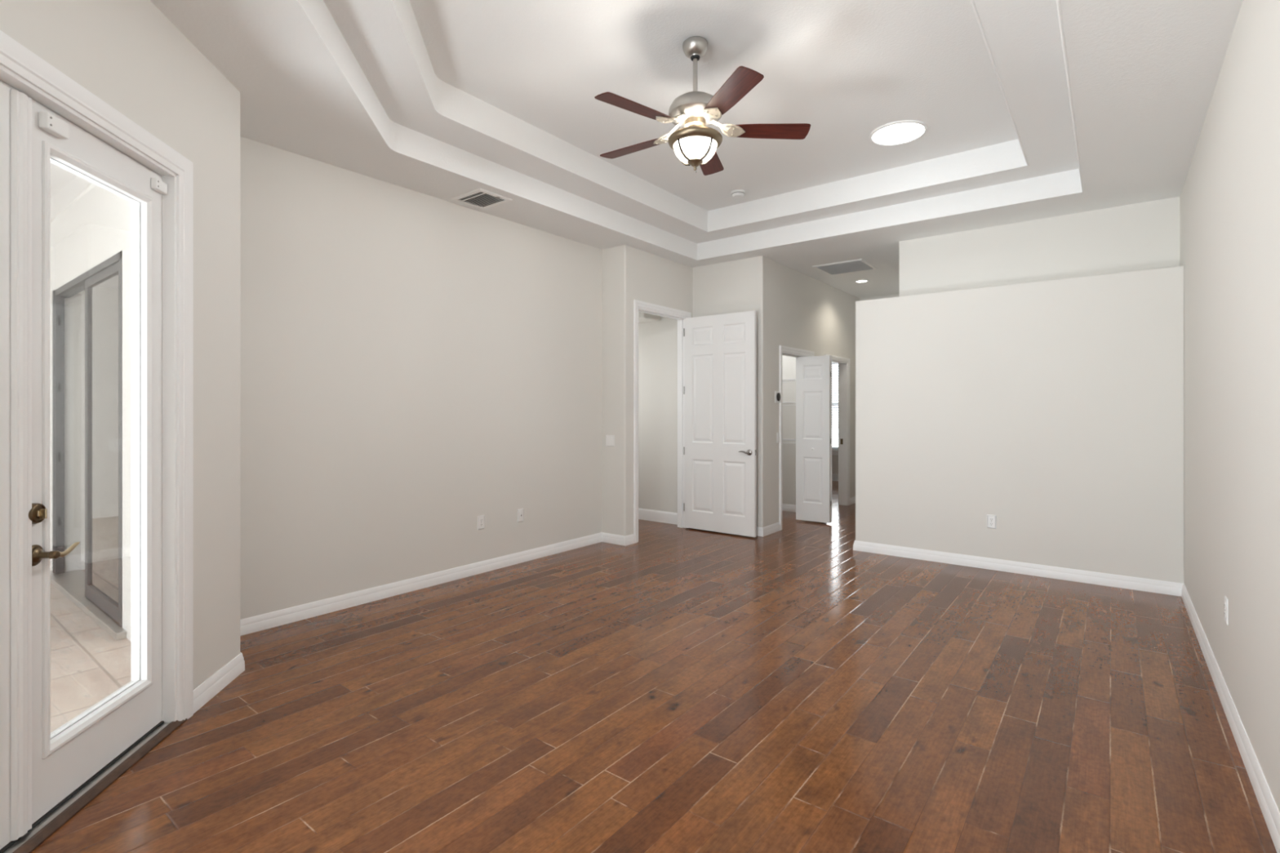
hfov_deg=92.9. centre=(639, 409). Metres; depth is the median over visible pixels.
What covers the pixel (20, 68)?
door frame
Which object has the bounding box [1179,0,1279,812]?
wall
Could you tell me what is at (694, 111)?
ceiling fan
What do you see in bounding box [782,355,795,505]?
wall
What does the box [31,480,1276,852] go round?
floor
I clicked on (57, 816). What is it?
threshold
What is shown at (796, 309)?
wall
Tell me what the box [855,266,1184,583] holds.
wall
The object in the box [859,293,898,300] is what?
wall
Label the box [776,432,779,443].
light switch
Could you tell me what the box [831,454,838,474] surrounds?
wall
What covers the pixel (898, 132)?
ceiling light
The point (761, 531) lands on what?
baseboard
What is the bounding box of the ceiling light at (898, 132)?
[869,120,927,145]
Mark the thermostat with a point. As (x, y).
(777, 393)
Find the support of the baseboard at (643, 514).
attached to the wall
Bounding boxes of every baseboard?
[193,652,244,713]
[240,532,635,635]
[638,508,677,524]
[756,521,780,536]
[782,503,795,511]
[831,473,838,480]
[849,496,855,505]
[853,540,1279,852]
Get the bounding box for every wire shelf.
[782,378,795,382]
[782,402,795,405]
[782,438,795,443]
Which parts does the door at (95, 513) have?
lever, glass pane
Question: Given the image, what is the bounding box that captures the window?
[831,403,838,455]
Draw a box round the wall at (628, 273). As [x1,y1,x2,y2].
[601,244,693,536]
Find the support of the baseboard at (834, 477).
attached to the wall at (834, 457)
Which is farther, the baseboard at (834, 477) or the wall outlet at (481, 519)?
the baseboard at (834, 477)
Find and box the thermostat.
[774,391,780,403]
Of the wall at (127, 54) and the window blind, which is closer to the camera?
the wall at (127, 54)
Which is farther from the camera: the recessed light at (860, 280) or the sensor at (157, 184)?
the recessed light at (860, 280)
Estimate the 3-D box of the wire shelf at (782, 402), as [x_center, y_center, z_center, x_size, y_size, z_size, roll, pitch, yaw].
[1.589,-0.072,8.355,1.460,0.041,0.333,0,0,38]
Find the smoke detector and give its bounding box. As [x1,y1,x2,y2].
[730,189,745,198]
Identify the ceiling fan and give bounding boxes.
[594,35,810,175]
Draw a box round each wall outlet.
[477,515,484,529]
[986,514,996,528]
[1224,595,1228,625]
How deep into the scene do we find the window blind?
11.78 m
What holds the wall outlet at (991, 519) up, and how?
attached to the wall at (1054, 410)
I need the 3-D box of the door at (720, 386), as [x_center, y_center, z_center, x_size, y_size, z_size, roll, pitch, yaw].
[0.867,0.156,6.767,0.917,2.417,0.088,0,0,38]
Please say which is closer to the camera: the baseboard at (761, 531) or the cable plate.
the cable plate
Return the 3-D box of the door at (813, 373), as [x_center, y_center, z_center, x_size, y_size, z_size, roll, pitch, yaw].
[2.163,0.358,7.478,0.424,2.005,0.274,0,0,38]
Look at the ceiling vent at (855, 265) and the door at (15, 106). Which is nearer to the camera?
the door at (15, 106)
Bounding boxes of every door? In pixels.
[0,80,31,849]
[28,99,162,824]
[683,311,756,537]
[795,355,831,523]
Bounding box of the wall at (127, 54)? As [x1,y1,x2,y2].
[0,0,239,689]
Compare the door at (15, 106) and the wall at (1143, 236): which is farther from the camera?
the wall at (1143, 236)
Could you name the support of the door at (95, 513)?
in the wall at (127, 54)
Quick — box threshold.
[0,718,186,852]
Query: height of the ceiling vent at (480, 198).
0.020 m
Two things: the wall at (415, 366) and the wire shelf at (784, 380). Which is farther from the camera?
the wire shelf at (784, 380)
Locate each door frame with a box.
[0,30,193,722]
[633,299,691,542]
[779,345,814,530]
[824,354,849,505]
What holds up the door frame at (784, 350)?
attached to the wall at (796, 309)
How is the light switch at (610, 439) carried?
attached to the wall at (628, 273)
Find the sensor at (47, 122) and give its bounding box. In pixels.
[38,111,68,139]
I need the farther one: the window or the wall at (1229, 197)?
the window
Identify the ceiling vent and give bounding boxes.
[451,188,511,209]
[812,258,877,275]
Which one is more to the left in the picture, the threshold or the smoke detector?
the threshold
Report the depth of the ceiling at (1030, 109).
3.85 m
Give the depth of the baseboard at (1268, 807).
4.56 m
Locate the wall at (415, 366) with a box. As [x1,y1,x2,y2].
[240,136,601,619]
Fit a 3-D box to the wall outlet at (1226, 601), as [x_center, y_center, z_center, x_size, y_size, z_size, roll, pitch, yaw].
[2.723,0.934,2.830,0.008,0.117,0.072,0,0,38]
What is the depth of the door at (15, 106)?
1.90 m
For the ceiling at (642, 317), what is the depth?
7.32 m
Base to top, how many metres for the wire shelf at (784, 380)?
0.041 m
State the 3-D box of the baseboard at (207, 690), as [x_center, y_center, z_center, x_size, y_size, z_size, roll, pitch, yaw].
[-2.080,1.333,3.035,0.086,0.095,0.565,0,0,-17]
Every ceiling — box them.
[150,0,1243,297]
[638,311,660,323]
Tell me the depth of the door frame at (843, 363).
8.76 m
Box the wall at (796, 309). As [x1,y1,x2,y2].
[638,256,859,527]
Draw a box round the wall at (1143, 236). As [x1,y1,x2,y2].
[898,196,1179,296]
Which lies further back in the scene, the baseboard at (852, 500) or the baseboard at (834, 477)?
the baseboard at (834, 477)
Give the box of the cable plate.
[517,508,524,522]
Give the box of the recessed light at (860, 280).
[853,279,869,282]
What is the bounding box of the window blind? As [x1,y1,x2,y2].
[831,363,838,449]
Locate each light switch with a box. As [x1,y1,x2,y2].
[605,435,614,446]
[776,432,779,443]
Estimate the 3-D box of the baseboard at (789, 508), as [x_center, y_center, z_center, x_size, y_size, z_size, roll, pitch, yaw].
[1.689,1.333,8.484,1.480,0.095,0.016,0,0,38]
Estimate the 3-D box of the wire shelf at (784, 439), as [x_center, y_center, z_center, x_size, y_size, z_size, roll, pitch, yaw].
[1.589,0.418,8.355,1.460,0.041,0.333,0,0,38]
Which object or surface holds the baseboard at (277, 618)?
attached to the wall at (415, 366)
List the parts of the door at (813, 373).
trailing panel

